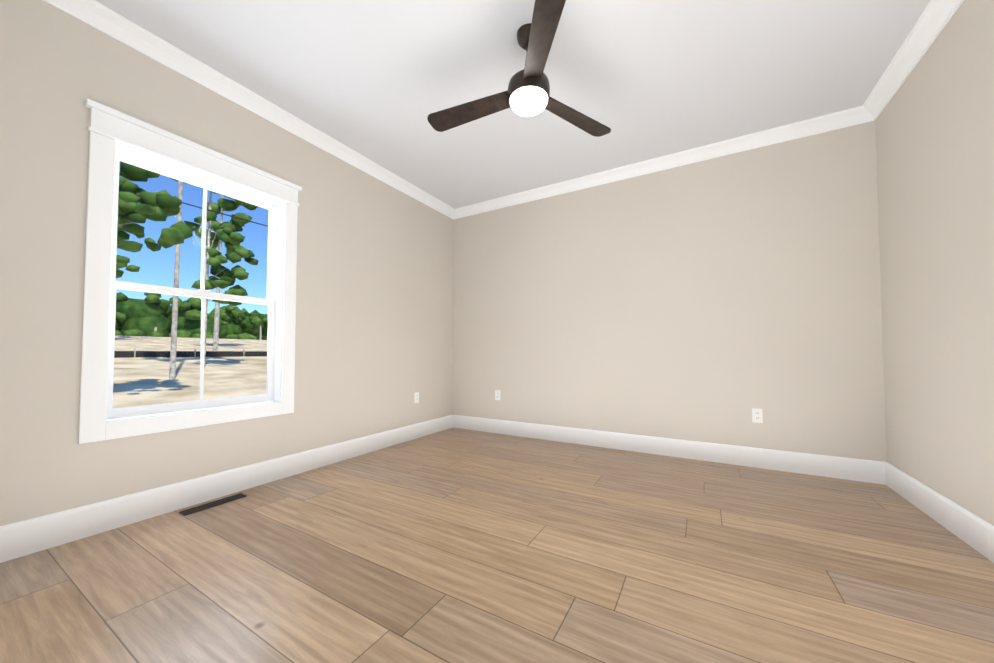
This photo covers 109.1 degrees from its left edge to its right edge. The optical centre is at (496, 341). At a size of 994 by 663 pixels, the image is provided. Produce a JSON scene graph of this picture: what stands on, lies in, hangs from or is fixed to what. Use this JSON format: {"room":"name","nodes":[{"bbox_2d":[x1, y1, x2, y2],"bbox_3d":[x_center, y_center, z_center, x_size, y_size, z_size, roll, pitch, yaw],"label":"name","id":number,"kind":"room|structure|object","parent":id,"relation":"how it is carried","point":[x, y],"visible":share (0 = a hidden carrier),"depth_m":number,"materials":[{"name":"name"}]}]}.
{"room":"empty bedroom","nodes":[
{"label":"empty bedroom","id":0,"kind":"room"},
{"bbox_2d":[0,0,452,525],"bbox_3d":[-1.887,-0.354,2.334,0.140,2.720,5.330,-1,-2,30],"label":"wall","id":1,"kind":"structure","parent":0,"point":[374,319],"depth_m":2.09,"materials":[{"name":"beige paint"}]},
{"bbox_2d":[78,99,301,443],"bbox_3d":[-1.879,-0.346,2.300,0.177,1.753,1.118,-1,-2,30],"label":"window unit","id":2,"kind":"structure","parent":1,"relation":"in","point":[202,292],"depth_m":2.11,"materials":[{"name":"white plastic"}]},
{"bbox_2d":[0,415,451,562],"bbox_3d":[-1.472,0.944,2.851,0.016,0.158,3.630,-1,-2,30],"label":"baseboard","id":3,"kind":"structure","parent":1,"relation":"attached to","point":[48,531],"depth_m":2.09,"materials":[{"name":"white wood"}]},
{"bbox_2d":[43,0,454,217],"bbox_3d":[-1.433,-1.652,2.927,0.090,0.088,3.420,-1,-2,30],"label":"crown molding","id":4,"kind":"structure","parent":1,"relation":"attached to","point":[91,12],"depth_m":2.30,"materials":[{"name":"white wood"}]},
{"bbox_2d":[414,392,418,402],"bbox_3d":[-0.881,0.616,3.889,0.007,0.115,0.070,-1,-2,30],"label":"electrical outlet","id":5,"kind":"object","parent":1,"relation":"attached to","point":[416,397],"visible":1,"depth_m":3.88,"materials":[{"name":"white plastic"}]},
{"bbox_2d":[0,428,993,662],"bbox_3d":[-0.164,1.049,1.288,4.125,0.150,5.330,-1,-2,30],"label":"floor","id":6,"kind":"structure","parent":0,"point":[454,545],"depth_m":1.50,"materials":[{"name":"brown wood"}]},
{"bbox_2d":[179,493,246,515],"bbox_3d":[-1.741,1.000,2.184,0.080,0.005,0.320,-1,-2,30],"label":"floor vent","id":7,"kind":"object","parent":6,"relation":"in","point":[210,504],"visible":1,"depth_m":2.17,"materials":[{"name":"grey metal"}]},
{"bbox_2d":[95,0,929,208],"bbox_3d":[-0.164,-1.820,1.379,4.125,0.150,5.330,-1,-2,30],"label":"ceiling","id":8,"kind":"structure","parent":0,"point":[378,82],"depth_m":2.23,"materials":[{"name":"white paint"}]},
{"bbox_2d":[427,0,610,136],"bbox_3d":[0.085,-1.505,2.063,1.077,0.436,1.176,-1,-2,30],"label":"fan","id":9,"kind":"object","parent":8,"relation":"hanging from","point":[527,93],"visible":1,"depth_m":1.94,"materials":[{"name":"brown wood"}]},
{"bbox_2d":[453,121,886,461],"bbox_3d":[1.140,-0.315,3.576,3.845,2.720,0.140,-1,-2,30],"label":"wall","id":10,"kind":"structure","parent":0,"point":[716,300],"depth_m":3.14,"materials":[{"name":"beige paint"}]},
{"bbox_2d":[495,390,499,399],"bbox_3d":[0.008,0.623,4.119,0.070,0.115,0.007,-1,-2,30],"label":"electrical outlet","id":11,"kind":"object","parent":10,"relation":"attached to","point":[497,394],"visible":1,"depth_m":4.12,"materials":[{"name":"white plastic"}]},
{"bbox_2d":[451,107,877,219],"bbox_3d":[1.082,-1.633,3.519,3.845,0.088,0.090,-1,-2,30],"label":"crown molding","id":12,"kind":"structure","parent":10,"relation":"attached to","point":[849,117],"depth_m":3.17,"materials":[{"name":"white wood"}]},
{"bbox_2d":[452,415,883,484],"bbox_3d":[1.100,0.963,3.469,3.845,0.158,0.016,-1,-2,30],"label":"baseboard","id":13,"kind":"structure","parent":10,"relation":"attached to","point":[870,471],"depth_m":3.09,"materials":[{"name":"white wood"}]},
{"bbox_2d":[752,408,762,422],"bbox_3d":[2.125,0.604,2.890,0.070,0.115,0.007,-1,-2,30],"label":"electrical outlet","id":14,"kind":"object","parent":10,"relation":"attached to","point":[757,415],"visible":1,"depth_m":2.89,"materials":[{"name":"white plastic"}]},
{"bbox_2d":[875,0,993,524],"bbox_3d":[1.559,-0.417,0.333,0.140,2.720,5.330,-1,-2,30],"label":"wall","id":15,"kind":"structure","parent":0,"point":[934,124],"depth_m":1.89,"materials":[{"name":"beige paint"}]},
{"bbox_2d":[859,0,963,119],"bbox_3d":[1.813,-1.711,1.042,0.090,0.088,3.420,-1,-2,30],"label":"crown molding","id":16,"kind":"structure","parent":15,"relation":"attached to","point":[931,23],"depth_m":2.06,"materials":[{"name":"white wood"}]},
{"bbox_2d":[880,461,993,562],"bbox_3d":[2.437,0.916,1.959,0.016,0.158,1.245,-1,-2,30],"label":"baseboard","id":17,"kind":"structure","parent":15,"relation":"attached to","point":[975,531],"depth_m":1.89,"materials":[{"name":"white wood"}]},
{"label":"outside","id":18,"kind":"structure","parent":0,"visible":0},
{"bbox_2d":[112,336,266,407],"bbox_3d":[-57.958,1.509,45.131,139.860,3.190,220.000,-1,-2,30],"label":"ground","id":19,"kind":"structure","parent":18,"point":[128,385],"depth_m":13.94,"materials":[{"name":"beige sand"}]},
{"bbox_2d":[114,161,267,378],"bbox_3d":[-26.122,-5.511,49.768,73.781,16.951,145.441,-1,-2,30],"label":"trees","id":20,"kind":"object","parent":19,"relation":"on","point":[165,321],"depth_m":17.14,"materials":[{"name":"green plant"}]}
]}

